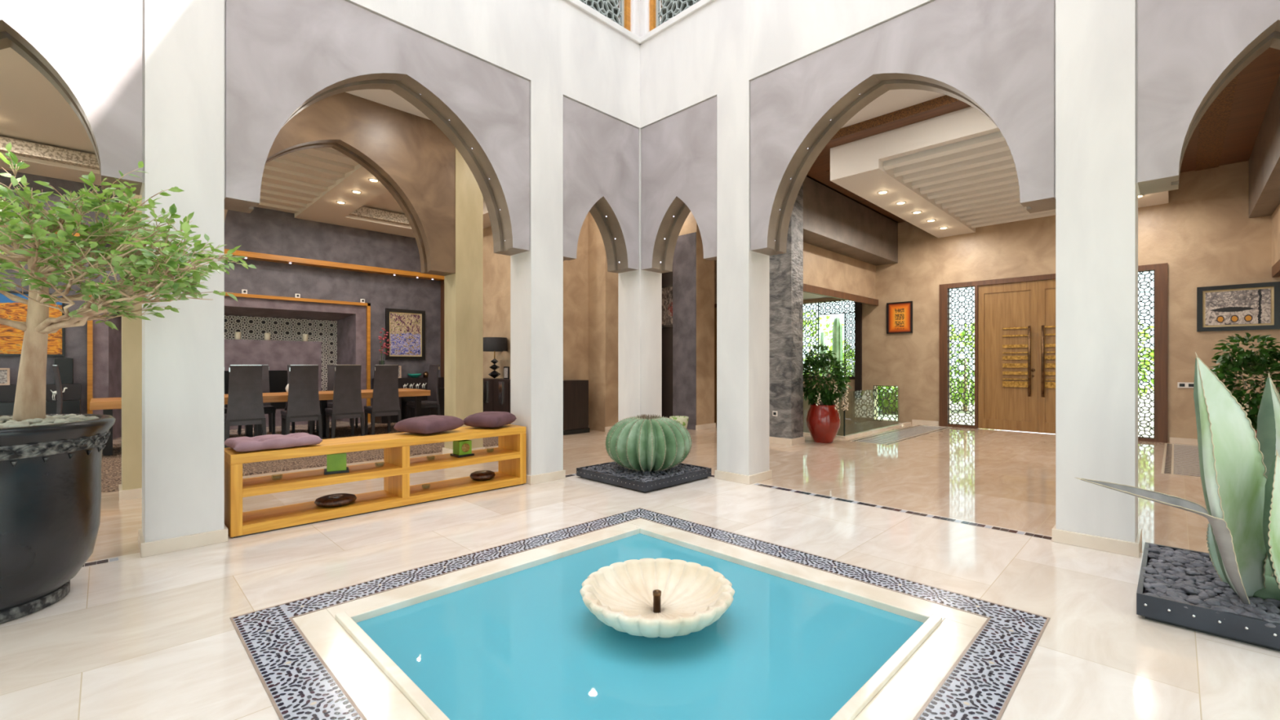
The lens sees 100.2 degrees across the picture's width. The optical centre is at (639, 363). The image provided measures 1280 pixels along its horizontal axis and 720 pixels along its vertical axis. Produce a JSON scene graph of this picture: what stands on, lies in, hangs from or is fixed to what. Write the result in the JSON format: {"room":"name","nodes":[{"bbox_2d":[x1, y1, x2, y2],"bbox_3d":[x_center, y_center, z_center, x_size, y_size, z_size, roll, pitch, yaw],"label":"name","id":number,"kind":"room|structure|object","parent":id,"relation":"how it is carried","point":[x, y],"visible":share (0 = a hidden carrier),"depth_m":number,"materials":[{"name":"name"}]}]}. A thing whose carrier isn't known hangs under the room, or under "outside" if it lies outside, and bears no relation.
{"room":"indoor courtyard","nodes":[
{"label":"indoor courtyard","id":0,"kind":"room"},
{"bbox_2d":[0,413,115,623],"bbox_3d":[-3.366,0.774,2.708,1.020,0.952,1.020,0,0,-45],"label":"pot","id":1,"kind":"object","parent":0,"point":[51,464],"depth_m":2.65,"materials":[{"name":"black ceramic"}]},
{"bbox_2d":[0,168,440,422],"bbox_3d":[-8.220,-1.050,9.224,9.950,4.600,0.200,0,0,-45],"label":"wall","id":2,"kind":"structure","parent":0,"point":[261,230],"depth_m":10.69,"materials":[{"name":"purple paint"}]},
{"bbox_2d":[0,290,65,355],"bbox_3d":[-9.393,-0.600,7.873,1.280,0.960,0.048,0,0,-45],"label":"painting","id":3,"kind":"object","parent":2,"relation":"attached to","point":[11,338],"visible":0.46,"depth_m":7.98,"materials":[{"name":"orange paint"}]},
{"bbox_2d":[4,226,444,280],"bbox_3d":[-7.986,-1.995,9.118,9.730,0.110,0.279,0,0,-45],"label":"shelf","id":4,"kind":"object","parent":2,"relation":"attached to","point":[250,255],"visible":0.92,"depth_m":10.74,"materials":[{"name":"orange wood"}]},
{"bbox_2d":[87,283,370,422],"bbox_3d":[-7.284,-0.065,9.992,4.220,2.630,0.097,0,0,-45],"label":"frame","id":5,"kind":"object","parent":2,"relation":"attached to","point":[244,292],"visible":0.68,"depth_m":10.35,"materials":[{"name":"orange wood"}]},
{"bbox_2d":[93,286,366,439],"bbox_3d":[-7.679,-0.050,10.416,4.400,2.600,1.080,0,0,-45],"label":"wall niche","id":6,"kind":"object","parent":2,"relation":"in","point":[336,333],"visible":0.22,"depth_m":10.75,"materials":[{"name":"paint"}]},
{"bbox_2d":[234,331,240,339],"bbox_3d":[-7.799,-0.553,10.380,0.100,0.164,0.100,0,0,-45],"label":"pillar candle","id":7,"kind":"object","parent":6,"relation":"on","point":[237,334],"visible":0.94,"depth_m":10.34,"materials":[{"name":"beige wax"}]},
{"bbox_2d":[264,333,270,340],"bbox_3d":[-7.460,-0.553,10.720,0.100,0.164,0.100,0,0,-45],"label":"pillar candle","id":8,"kind":"object","parent":6,"relation":"on","point":[267,335],"visible":0.93,"depth_m":10.68,"materials":[{"name":"beige wax"}]},
{"bbox_2d":[302,333,307,341],"bbox_3d":[-6.993,-0.553,11.186,0.100,0.164,0.100,0,0,-45],"label":"pillar candle","id":9,"kind":"object","parent":6,"relation":"on","point":[304,335],"visible":0.96,"depth_m":11.14,"materials":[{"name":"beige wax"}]},
{"bbox_2d":[385,307,425,359],"bbox_3d":[-5.255,-0.660,12.011,0.865,1.120,0.048,0,0,-45],"label":"painting","id":10,"kind":"object","parent":2,"relation":"attached to","point":[406,328],"visible":0.99,"depth_m":12.00,"materials":[{"name":"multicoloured paint"}]},
{"bbox_2d":[0,47,491,237],"bbox_3d":[-6.399,-3.110,7.403,9.950,0.480,4.950,0,0,-45],"label":"ceiling","id":11,"kind":"structure","parent":0,"point":[43,131],"depth_m":7.88,"materials":[{"name":"beige paint"}]},
{"bbox_2d":[368,177,378,182],"bbox_3d":[-4.151,-2.861,8.344,0.150,0.018,0.150,0,0,-45],"label":"recessed light","id":12,"kind":"object","parent":11,"relation":"in","point":[372,180],"visible":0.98,"depth_m":8.32,"materials":[{"name":"white"}]},
{"bbox_2d":[121,92,483,490],"bbox_3d":[-3.592,-0.975,6.314,3.620,4.450,0.340,0,0,-45],"label":"wall","id":13,"kind":"structure","parent":0,"point":[441,199],"depth_m":6.89,"materials":[{"name":"beige paint"}]},
{"bbox_2d":[118,446,484,501],"bbox_3d":[-3.592,1.205,6.314,3.660,0.090,0.380,0,0,-45],"label":"baseboard","id":14,"kind":"structure","parent":13,"relation":"attached to","point":[131,494],"depth_m":4.96,"materials":[{"name":"beige stone"}]},
{"bbox_2d":[0,0,639,557],"bbox_3d":[-2.171,-3.050,4.801,5.810,8.600,0.450,0,0,-45],"label":"wall","id":15,"kind":"structure","parent":0,"point":[540,100],"depth_m":4.11,"materials":[{"name":"paint"}]},
{"bbox_2d":[483,211,617,431],"bbox_3d":[-2.500,-1.050,12.187,2.330,4.600,5.900,0,0,-45],"label":"wall","id":16,"kind":"structure","parent":0,"point":[590,291],"depth_m":10.08,"materials":[{"name":"beige paint"}]},
{"bbox_2d":[604,426,611,431],"bbox_3d":[-2.418,1.205,10.897,5.362,0.090,1.904,0,0,19],"label":"baseboard","id":17,"kind":"structure","parent":16,"relation":"attached to","point":[606,428],"depth_m":9.89,"materials":[{"name":"beige stone"}]},
{"bbox_2d":[82,473,1052,566],"bbox_3d":[0.000,1.249,2.733,5.795,0.001,5.795,0,0,-45],"label":"floor","id":18,"kind":"structure","parent":0,"point":[766,486],"depth_m":4.37,"materials":[{"name":"black tile"}]},
{"bbox_2d":[0,420,1279,719],"bbox_3d":[-0.884,1.349,6.590,16.600,0.202,16.100,0,0,-45],"label":"floor","id":19,"kind":"structure","parent":0,"point":[133,637],"depth_m":3.39,"materials":[{"name":"beige tile"}]},
{"bbox_2d":[0,383,80,415],"bbox_3d":[-9.878,0.780,7.029,3.500,0.940,0.540,0,0,-45],"label":"sideboard","id":20,"kind":"object","parent":19,"relation":"on","point":[72,395],"visible":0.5,"depth_m":7.98,"materials":[{"name":"black paint"}]},
{"bbox_2d":[0,368,9,385],"bbox_3d":[-9.423,0.185,7.761,0.380,0.250,0.113,0,0,-45],"label":"photo frame","id":21,"kind":"object","parent":20,"relation":"on","point":[4,372],"visible":1,"depth_m":7.83,"materials":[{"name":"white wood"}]},
{"bbox_2d":[0,369,7,383],"bbox_3d":[-9.393,0.184,7.731,0.330,0.199,0.006,0,0,-45],"label":"photo","id":22,"kind":"object","parent":21,"relation":"attached to","point":[3,373],"depth_m":7.82},
{"bbox_2d":[50,387,67,400],"bbox_3d":[-8.697,0.450,8.012,0.176,0.190,0.045,0,0,-45],"label":"figurine","id":23,"kind":"object","parent":20,"relation":"on","point":[54,393],"visible":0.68,"depth_m":7.98,"materials":[{"name":"white ceramic"}]},
{"bbox_2d":[53,358,73,384],"bbox_3d":[-8.888,0.110,8.259,0.200,0.399,0.140,0,0,-45],"label":"speaker","id":24,"kind":"object","parent":20,"relation":"on","point":[65,366],"visible":0.94,"depth_m":8.22},
{"bbox_2d":[0,142,256,623],"bbox_3d":[-3.111,0.081,2.855,1.696,2.338,1.929,0,0,-45],"label":"potted ficus","id":25,"kind":"object","parent":19,"relation":"on","point":[51,464],"visible":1,"depth_m":2.71,"materials":[{"name":"plant"}]},
{"bbox_2d":[101,422,497,493],"bbox_3d":[-5.512,1.232,7.859,7.062,0.031,4.212,0,0,-45],"label":"rug","id":26,"kind":"object","parent":19,"relation":"on","point":[111,465],"visible":0.13,"depth_m":6.93,"materials":[{"name":"brown carpet"}]},
{"bbox_2d":[52,364,102,453],"bbox_3d":[-7.548,0.612,7.209,0.490,1.200,0.490,0,0,45],"label":"dining chair","id":27,"kind":"object","parent":26,"relation":"on","point":[55,370],"visible":0.37,"depth_m":6.94,"materials":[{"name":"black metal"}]},
{"bbox_2d":[224,364,266,448],"bbox_3d":[-5.844,0.612,7.888,0.490,1.200,0.490,0,0,-45],"label":"dining chair","id":28,"kind":"object","parent":26,"relation":"on","point":[245,406],"visible":0.84,"depth_m":7.74,"materials":[{"name":"black leather"}]},
{"bbox_2d":[237,364,275,434],"bbox_3d":[-6.580,0.612,9.217,0.490,1.200,0.490,0,0,-45],"label":"dining chair","id":29,"kind":"object","parent":26,"relation":"on","point":[268,409],"visible":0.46,"depth_m":9.42,"materials":[{"name":"black leather"}]},
{"bbox_2d":[89,388,430,455],"bbox_3d":[-5.880,0.851,8.842,4.460,0.722,1.050,0,0,-45],"label":"dining table","id":30,"kind":"object","parent":26,"relation":"on","point":[107,405],"visible":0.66,"depth_m":8.79,"materials":[{"name":"brown wood"}]},
{"bbox_2d":[284,364,318,433],"bbox_3d":[-6.106,0.612,9.691,0.490,1.200,0.490,0,0,-45],"label":"dining chair","id":31,"kind":"object","parent":26,"relation":"on","point":[288,366],"visible":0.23,"depth_m":9.66,"materials":[{"name":"black leather"}]},
{"bbox_2d":[280,364,322,439],"bbox_3d":[-5.328,0.612,8.404,0.490,1.200,0.490,0,0,-45],"label":"dining chair","id":32,"kind":"object","parent":26,"relation":"on","point":[303,401],"visible":0.95,"depth_m":8.26,"materials":[{"name":"black leather"}]},
{"bbox_2d":[327,364,358,429],"bbox_3d":[-5.646,0.612,10.150,0.490,1.200,0.490,0,0,-45],"label":"dining chair","id":33,"kind":"object","parent":26,"relation":"on","point":[331,372],"visible":0.22,"depth_m":10.16,"materials":[{"name":"grey fabric"}]},
{"bbox_2d":[324,364,364,438],"bbox_3d":[-4.890,0.612,8.842,0.490,1.200,0.490,0,0,-45],"label":"dining chair","id":34,"kind":"object","parent":26,"relation":"on","point":[347,395],"visible":0.97,"depth_m":8.70,"materials":[{"name":"black leather"}]},
{"bbox_2d":[364,364,401,435],"bbox_3d":[-4.465,0.612,9.267,0.490,1.200,0.490,0,0,-45],"label":"dining chair","id":35,"kind":"object","parent":26,"relation":"on","point":[385,399],"visible":0.95,"depth_m":9.12,"materials":[{"name":"grey fabric"}]},
{"bbox_2d":[406,364,440,418],"bbox_3d":[-4.232,0.612,10.469,0.490,1.200,0.490,0,0,45],"label":"dining chair","id":36,"kind":"object","parent":26,"relation":"on","point":[433,402],"visible":0.77,"depth_m":10.48,"materials":[{"name":"grey fabric"}]},
{"bbox_2d":[224,424,526,537],"bbox_3d":[-2.206,0.950,4.844,2.460,0.600,0.440,0,0,-45],"label":"bench","id":37,"kind":"object","parent":19,"relation":"on","point":[510,454],"visible":0.94,"depth_m":4.59,"materials":[{"name":"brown wood"}]},
{"bbox_2d":[224,432,322,452],"bbox_3d":[-2.864,0.606,4.186,0.592,0.080,0.437,0,0,-45],"label":"cushion","id":38,"kind":"object","parent":37,"relation":"on","point":[241,444],"visible":1,"depth_m":4.08,"materials":[{"name":"fabric"}]},
{"bbox_2d":[314,493,356,507],"bbox_3d":[-2.538,1.134,4.469,0.310,0.069,0.310,0,0,-45],"label":"vessel","id":39,"kind":"object","parent":37,"relation":"on","point":[338,500],"visible":1,"depth_m":4.38,"materials":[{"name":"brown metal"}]},
{"bbox_2d":[324,452,349,475],"bbox_3d":[-2.546,0.824,4.490,0.179,0.160,0.179,0,0,-31],"label":"candle holder","id":40,"kind":"object","parent":37,"relation":"on","point":[335,463],"visible":0.81,"depth_m":4.43,"materials":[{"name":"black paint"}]},
{"bbox_2d":[242,471,519,535],"bbox_3d":[-2.206,1.204,4.844,2.320,0.068,0.438,0,0,-45],"label":"shelf","id":41,"kind":"object","parent":37,"relation":"attached to","point":[255,522],"depth_m":4.55,"materials":[{"name":"yellow wood"}]},
{"bbox_2d":[242,447,519,497],"bbox_3d":[-2.206,0.935,4.844,2.320,0.060,0.438,0,0,-45],"label":"shelf","id":42,"kind":"object","parent":37,"relation":"attached to","point":[257,486],"depth_m":4.56,"materials":[{"name":"yellow wood"}]},
{"bbox_2d":[392,414,464,434],"bbox_3d":[-1.987,0.569,5.063,0.440,0.147,0.480,0,0,25],"label":"cushion","id":43,"kind":"object","parent":37,"relation":"on","point":[424,424],"visible":1,"depth_m":4.91,"materials":[{"name":"purple fabric"}]},
{"bbox_2d":[450,439,474,457],"bbox_3d":[-1.754,0.829,5.282,0.170,0.150,0.170,0,0,-45],"label":"candle holder","id":44,"kind":"object","parent":37,"relation":"on","point":[461,448],"visible":0.96,"depth_m":5.23,"materials":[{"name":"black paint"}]},
{"bbox_2d":[470,470,495,480],"bbox_3d":[-1.598,1.130,5.438,0.250,0.079,0.250,0,0,-45],"label":"vessel","id":45,"kind":"object","parent":37,"relation":"on","point":[481,475],"visible":1,"depth_m":5.36,"materials":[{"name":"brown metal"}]},
{"bbox_2d":[463,411,516,427],"bbox_3d":[-1.542,0.569,5.508,0.400,0.144,0.420,0,0,13],"label":"cushion","id":46,"kind":"object","parent":37,"relation":"on","point":[485,419],"visible":1,"depth_m":5.34,"materials":[{"name":"purple fabric"}]},
{"bbox_2d":[372,377,444,423],"bbox_3d":[-5.042,0.780,11.865,1.500,0.940,0.540,0,0,-45],"label":"sideboard","id":47,"kind":"object","parent":19,"relation":"on","point":[402,381],"visible":0.36,"depth_m":11.83,"materials":[{"name":"black paint"}]},
{"bbox_2d":[377,328,391,364],"bbox_3d":[-5.409,-0.107,11.328,0.226,1.311,0.118,0,0,-45],"label":"orchid","id":48,"kind":"object","parent":47,"relation":"on","point":[384,329],"visible":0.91,"depth_m":11.31,"materials":[{"name":"red plant"}]},
{"bbox_2d":[398,365,401,377],"bbox_3d":[-5.414,0.175,11.771,0.280,0.270,0.113,0,0,-45],"label":"photo frame","id":49,"kind":"object","parent":47,"relation":"on","point":[399,366],"visible":0.34,"depth_m":11.81,"materials":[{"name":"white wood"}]},
{"bbox_2d":[407,373,421,377],"bbox_3d":[-5.077,0.264,12.056,0.300,0.090,0.300,0,0,-45],"label":"bowl","id":50,"kind":"object","parent":47,"relation":"on","point":[412,375],"visible":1,"depth_m":11.97,"materials":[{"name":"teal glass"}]},
{"bbox_2d":[422,371,428,377],"bbox_3d":[-4.893,0.241,12.240,0.120,0.135,0.120,0,0,-45],"label":"jar","id":51,"kind":"object","parent":47,"relation":"on","point":[425,375],"visible":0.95,"depth_m":12.20,"materials":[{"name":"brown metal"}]},
{"bbox_2d":[440,280,444,387],"bbox_3d":[-4.487,-0.350,12.462,0.089,3.200,0.499,0,0,-45],"label":"wood post","id":52,"kind":"object","parent":19,"relation":"on","point":[442,282],"visible":0.14,"depth_m":12.53,"materials":[{"name":"brown wood"}]},
{"bbox_2d":[483,377,510,424],"bbox_3d":[-2.648,0.770,10.341,0.450,0.960,2.300,0,0,-45],"label":"base cabinet","id":53,"kind":"object","parent":19,"relation":"on","point":[496,391],"visible":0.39,"depth_m":10.13,"materials":[{"name":"brown wood"}]},
{"bbox_2d":[483,337,506,378],"bbox_3d":[-2.878,-0.116,10.592,0.490,0.809,0.490,0,0,-45],"label":"table lamp","id":54,"kind":"object","parent":53,"relation":"on","point":[494,344],"visible":0.94,"depth_m":10.42,"materials":[{"name":"black paint"}]},
{"bbox_2d":[503,366,509,379],"bbox_3d":[-2.554,0.170,10.237,0.025,0.239,0.180,0,0,-45],"label":"photo frame","id":55,"kind":"object","parent":53,"relation":"on","point":[506,369],"visible":1,"depth_m":10.21,"materials":[{"name":"black paint"}]},
{"bbox_2d":[503,368,507,377],"bbox_3d":[-2.561,0.170,10.231,0.007,0.190,0.130,0,0,-45],"label":"photo","id":56,"kind":"object","parent":55,"relation":"attached to","point":[505,370],"depth_m":10.23},
{"bbox_2d":[563,379,589,435],"bbox_3d":[-1.250,0.772,9.714,0.590,0.955,0.345,0,0,-45],"label":"base cabinet","id":57,"kind":"object","parent":19,"relation":"on","point":[575,392],"visible":0.76,"depth_m":9.59,"materials":[{"name":"brown wood"}]},
{"bbox_2d":[230,507,1049,719],"bbox_3d":[0.000,1.519,2.630,2.850,0.582,2.850,0,0,-45],"label":"pool","id":58,"kind":"object","parent":19,"relation":"in","point":[499,637],"visible":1,"depth_m":2.42,"materials":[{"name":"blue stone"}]},
{"bbox_2d":[579,558,734,637],"bbox_3d":[0.085,1.425,2.666,0.759,0.650,0.759,0,0,0],"label":"bowl","id":59,"kind":"object","parent":58,"relation":"in","point":[648,597],"visible":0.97,"depth_m":2.72,"materials":[{"name":"beige stone"}]},
{"bbox_2d":[576,413,711,493],"bbox_3d":[0.048,0.906,5.898,1.071,0.688,1.078,0,0,-45],"label":"planter","id":60,"kind":"object","parent":19,"relation":"on","point":[647,453],"visible":1,"depth_m":5.61,"materials":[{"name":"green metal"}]},
{"bbox_2d":[576,461,711,493],"bbox_3d":[0.042,1.198,5.887,1.044,0.105,1.064,0,0,-45],"label":"tray","id":61,"kind":"object","parent":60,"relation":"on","point":[645,481],"depth_m":5.63,"materials":[{"name":"grey stone"}]},
{"bbox_2d":[669,415,688,428],"bbox_3d":[0.707,1.103,9.694,0.350,0.295,0.350,0,0,-45],"label":"flower pot","id":62,"kind":"object","parent":19,"relation":"on","point":[684,420],"visible":0.51,"depth_m":9.57,"materials":[{"name":"beige ceramic"}]},
{"bbox_2d":[678,211,714,425],"bbox_3d":[1.068,-1.050,10.543,0.550,4.600,0.570,0,0,-45],"label":"wall pier","id":63,"kind":"object","parent":19,"relation":"on","point":[704,268],"visible":0.36,"depth_m":10.29,"materials":[{"name":"beige paint"}]},
{"bbox_2d":[695,422,715,430],"bbox_3d":[1.273,1.205,10.331,0.600,0.090,0.020,0,0,-45],"label":"baseboard","id":64,"kind":"object","parent":63,"relation":"attached to","point":[699,427],"visible":1,"depth_m":10.31,"materials":[{"name":"beige stone"}]},
{"bbox_2d":[803,343,851,443],"bbox_3d":[2.967,0.459,8.607,0.824,1.581,0.864,0,0,-16],"label":"potted plant","id":65,"kind":"object","parent":19,"relation":"on","point":[823,420],"visible":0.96,"depth_m":8.43,"materials":[{"name":"green plant"}]},
{"bbox_2d":[1075,351,1279,651],"bbox_3d":[2.997,0.595,2.570,1.436,1.309,1.279,0,0,-45],"label":"planter","id":66,"kind":"object","parent":19,"relation":"on","point":[1231,590],"visible":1,"depth_m":2.55,"materials":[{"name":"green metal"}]},
{"bbox_2d":[1136,542,1279,651],"bbox_3d":[3.189,1.188,2.625,1.068,0.125,1.068,0,0,-45],"label":"tray","id":67,"kind":"object","parent":19,"relation":"on","point":[1183,588],"depth_m":2.57,"materials":[{"name":"black metal"}]},
{"bbox_2d":[1208,332,1279,437],"bbox_3d":[6.144,0.464,5.391,0.886,1.572,0.839,0,0,-45],"label":"potted plant","id":68,"kind":"object","parent":19,"relation":"on","point":[1251,363],"visible":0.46,"depth_m":5.29,"materials":[{"name":"green plant"}]},
{"bbox_2d":[617,0,662,421],"bbox_3d":[0.000,-3.050,2.630,6.550,8.600,6.550,0,0,-45],"label":"wall","id":69,"kind":"structure","parent":0,"point":[639,291],"depth_m":6.82,"materials":[{"name":"paint"}]},
{"bbox_2d":[346,88,945,128],"bbox_3d":[-0.141,-3.230,3.585,13.400,0.240,10.800,0,0,-45],"label":"ceiling","id":70,"kind":"structure","parent":0,"point":[892,100],"depth_m":6.38,"materials":[{"name":"white paint"}]},
{"bbox_2d":[662,271,672,417],"bbox_3d":[0.534,-0.600,11.239,0.620,3.700,1.130,0,0,-45],"label":"wall","id":71,"kind":"structure","parent":0,"point":[667,277],"depth_m":11.44,"materials":[{"name":"paint"}]},
{"bbox_2d":[662,284,672,328],"bbox_3d":[0.682,-1.225,11.309,0.048,0.890,0.720,0,0,-45],"label":"painting","id":72,"kind":"object","parent":71,"relation":"attached to","point":[667,291],"visible":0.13,"depth_m":11.40,"materials":[{"name":"black paint"}]},
{"bbox_2d":[672,231,696,430],"bbox_3d":[1.055,-0.625,10.552,0.575,3.750,0.580,0,0,-45],"label":"wall","id":73,"kind":"structure","parent":0,"point":[684,261],"depth_m":10.34,"materials":[{"name":"grey paint"}]},
{"bbox_2d":[714,260,716,303],"bbox_3d":[1.860,-1.050,10.748,0.540,4.600,2.700,0,0,-45],"label":"wall","id":74,"kind":"structure","parent":0,"point":[715,261],"depth_m":11.20,"materials":[{"name":"beige paint"}]},
{"bbox_2d":[714,303,716,424],"bbox_3d":[1.757,0.000,10.936,0.117,2.500,0.930,0,0,-45],"label":"door","id":75,"kind":"structure","parent":74,"relation":"in","point":[715,304],"depth_m":11.13,"materials":[{"name":"brown wood"}]},
{"bbox_2d":[769,182,803,438],"bbox_3d":[2.153,-0.975,8.666,0.370,4.450,0.860,0,0,-45],"label":"wall","id":76,"kind":"structure","parent":0,"point":[786,269],"depth_m":8.37,"materials":[{"name":"grey stone"}]},
{"bbox_2d":[772,410,777,416],"bbox_3d":[2.123,0.780,8.423,0.016,0.080,0.080,0,0,-45],"label":"socket","id":77,"kind":"object","parent":76,"relation":"attached to","point":[774,412],"visible":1,"depth_m":8.42,"materials":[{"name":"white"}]},
{"bbox_2d":[769,436,804,445],"bbox_3d":[2.153,1.200,8.666,0.410,0.100,0.900,0,0,-45],"label":"baseboard","id":78,"kind":"structure","parent":76,"relation":"attached to","point":[791,442],"depth_m":8.34,"materials":[{"name":"beige stone"}]},
{"bbox_2d":[803,292,828,299],"bbox_3d":[3.380,-1.600,11.561,2.740,0.100,1.900,0,0,-45],"label":"ceiling","id":79,"kind":"structure","parent":0,"point":[806,295],"depth_m":12.34,"materials":[{"name":"white paint"}]},
{"bbox_2d":[803,242,875,298],"bbox_3d":[3.649,-2.350,10.345,4.080,2.000,0.200,0,0,-45],"label":"wall","id":80,"kind":"structure","parent":0,"point":[823,268],"depth_m":10.40,"materials":[{"name":"beige paint"}]},
{"bbox_2d":[803,283,878,306],"bbox_3d":[3.730,-1.335,10.242,4.090,0.130,0.060,0,0,-45],"label":"lintel","id":81,"kind":"object","parent":80,"relation":"attached to","point":[807,288],"visible":0.64,"depth_m":10.29,"materials":[{"name":"brown wood"}]},
{"bbox_2d":[640,0,1279,557],"bbox_3d":[2.171,-3.050,4.801,0.450,8.600,5.810,0,0,-45],"label":"wall","id":82,"kind":"structure","parent":0,"point":[1097,106],"depth_m":4.05,"materials":[{"name":"paint"}]},
{"bbox_2d":[803,160,1279,442],"bbox_3d":[7.053,-0.450,10.002,0.250,5.800,9.700,0,0,-45],"label":"wall","id":83,"kind":"structure","parent":0,"point":[1206,234],"depth_m":9.57,"materials":[{"name":"beige paint"}]},
{"bbox_2d":[803,299,862,397],"bbox_3d":[4.402,-0.400,12.519,0.180,2.300,1.610,0,0,-45],"label":"window","id":84,"kind":"structure","parent":83,"relation":"in","point":[857,329],"depth_m":12.17,"materials":[{"name":"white metal"}]},
{"bbox_2d":[803,422,911,438],"bbox_3d":[4.221,1.232,10.402,3.170,0.035,0.930,0,0,-45],"label":"trim","id":85,"kind":"structure","parent":83,"relation":"attached to","point":[866,432],"depth_m":9.69,"materials":[{"name":"beige stone"}]},
{"bbox_2d":[843,386,898,435],"bbox_3d":[4.021,0.838,10.223,2.526,0.755,0.900,0,0,-45],"label":"glass balustrade","id":86,"kind":"object","parent":85,"relation":"on","point":[898,387],"visible":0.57,"depth_m":9.02,"materials":[{"name":"grey"}]},
{"bbox_2d":[873,385,897,422],"bbox_3d":[5.337,0.850,11.609,0.058,0.780,0.540,0,0,-45],"label":"window","id":87,"kind":"structure","parent":83,"relation":"in","point":[887,390],"depth_m":11.59,"materials":[{"name":"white metal"}]},
{"bbox_2d":[886,301,912,333],"bbox_3d":[5.499,-0.980,11.343,0.048,0.660,0.515,0,0,-45],"label":"framed picture","id":88,"kind":"object","parent":83,"relation":"attached to","point":[899,314],"visible":1,"depth_m":11.34,"materials":[{"name":"black paint"}]},
{"bbox_2d":[803,75,1279,265],"bbox_3d":[5.834,-2.575,8.146,4.100,0.850,6.000,0,0,-45],"label":"ceiling beam","id":89,"kind":"structure","parent":83,"relation":"attached to","point":[833,221],"depth_m":9.02,"materials":[{"name":"brown paint"}]},
{"bbox_2d":[939,262,1168,443],"bbox_3d":[7.230,-0.175,9.669,0.212,2.850,3.280,0,0,-45],"label":"door","id":90,"kind":"structure","parent":83,"relation":"in","point":[1015,317],"depth_m":9.90,"materials":[{"name":"brown wood"}]},
{"bbox_2d":[911,419,1197,444],"bbox_3d":[8.037,1.205,8.829,0.018,0.090,6.650,0,0,-45],"label":"baseboard","id":91,"kind":"structure","parent":83,"relation":"attached to","point":[1172,440],"depth_m":8.44,"materials":[{"name":"beige stone"}]},
{"bbox_2d":[1177,382,1194,387],"bbox_3d":[8.522,0.330,8.345,0.016,0.085,0.200,0,0,-45],"label":"light switch","id":92,"kind":"object","parent":83,"relation":"attached to","point":[1180,384],"visible":0.76,"depth_m":8.35,"materials":[{"name":"white plastic"}]},
{"bbox_2d":[1196,281,1279,331],"bbox_3d":[8.881,-0.840,7.961,0.048,0.680,0.830,0,0,-45],"label":"painting","id":93,"kind":"object","parent":83,"relation":"attached to","point":[1251,306],"visible":1,"depth_m":7.94,"materials":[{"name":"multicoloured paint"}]},
{"bbox_2d":[806,47,1279,222],"bbox_3d":[5.918,-3.167,7.524,5.260,0.365,7.800,0,0,-45],"label":"ceiling","id":94,"kind":"structure","parent":0,"point":[1228,131],"depth_m":6.71,"materials":[{"name":"brown wood"}]},
{"bbox_2d":[830,106,1168,238],"bbox_3d":[5.515,-2.775,7.969,4.799,0.449,3.320,0,0,-45],"label":"ceiling box","id":95,"kind":"object","parent":94,"relation":"attached to","point":[957,168],"visible":0.53,"depth_m":7.38,"materials":[{"name":"white paint"}]},
{"bbox_2d":[877,190,888,194],"bbox_3d":[3.599,-2.541,7.934,0.150,0.018,0.150,0,0,-45],"label":"recessed light","id":96,"kind":"object","parent":95,"relation":"attached to","point":[882,192],"visible":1,"depth_m":7.91,"materials":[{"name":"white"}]},
{"bbox_2d":[1271,203,1279,266],"bbox_3d":[7.803,-1.775,6.177,4.100,0.750,0.330,0,0,-45],"label":"wall","id":97,"kind":"structure","parent":0,"point":[1276,215],"depth_m":7.38,"materials":[{"name":"beige paint"}]},
{"bbox_2d":[1271,259,1279,277],"bbox_3d":[7.711,-1.325,6.261,4.090,0.150,0.080,0,0,-45],"label":"lintel","id":98,"kind":"object","parent":97,"relation":"attached to","point":[1276,268],"visible":1,"depth_m":7.45,"materials":[{"name":"brown wood"}]},
{"label":"outside","id":99,"kind":"structure","parent":0,"visible":0},
{"bbox_2d":[877,382,1153,437],"bbox_3d":[0.000,1.430,6.696,80.000,0.240,80.000,0,0,-45],"label":"ground","id":100,"kind":"structure","parent":99,"point":[962,413],"depth_m":13.95,"materials":[{"name":"white"}]},
{"bbox_2d":[803,309,853,376],"bbox_3d":[5.862,-0.292,18.515,2.933,3.204,2.875,0,0,-45],"label":"shrub","id":101,"kind":"object","parent":100,"relation":"on","point":[827,325],"visible":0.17,"depth_m":18.00,"materials":[{"name":"green plant"}]},
{"bbox_2d":[813,344,854,376],"bbox_3d":[6.050,0.348,15.889,1.837,1.926,1.829,0,0,-11],"label":"shrub","id":102,"kind":"object","parent":100,"relation":"on","point":[830,348],"visible":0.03,"depth_m":15.76,"materials":[{"name":"green plant"}]},
{"bbox_2d":[820,317,854,376],"bbox_3d":[5.241,0.040,14.048,0.256,2.540,1.084,0,0,-45],"label":"columnar cactus","id":103,"kind":"object","parent":100,"relation":"on","point":[837,326],"visible":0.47,"depth_m":14.01,"materials":[{"name":"green plant"}]},
{"bbox_2d":[877,386,897,413],"bbox_3d":[6.789,0.812,14.339,1.483,1.203,1.496,0,0,-4],"label":"shrub","id":104,"kind":"object","parent":100,"relation":"on","point":[885,402],"visible":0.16,"depth_m":13.96,"materials":[{"name":"green plant"}]},
{"bbox_2d":[950,322,974,411],"bbox_3d":[9.036,0.070,14.905,2.305,2.479,2.357,0,0,-45],"label":"shrub","id":105,"kind":"object","parent":100,"relation":"on","point":[962,390],"visible":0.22,"depth_m":14.70,"materials":[{"name":"green plant"}]},
{"bbox_2d":[1137,315,1153,398],"bbox_3d":[11.442,-0.088,13.357,2.430,2.795,2.521,0,0,-45],"label":"shrub","id":106,"kind":"object","parent":100,"relation":"on","point":[1151,354],"visible":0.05,"depth_m":12.57,"materials":[{"name":"green plant"}]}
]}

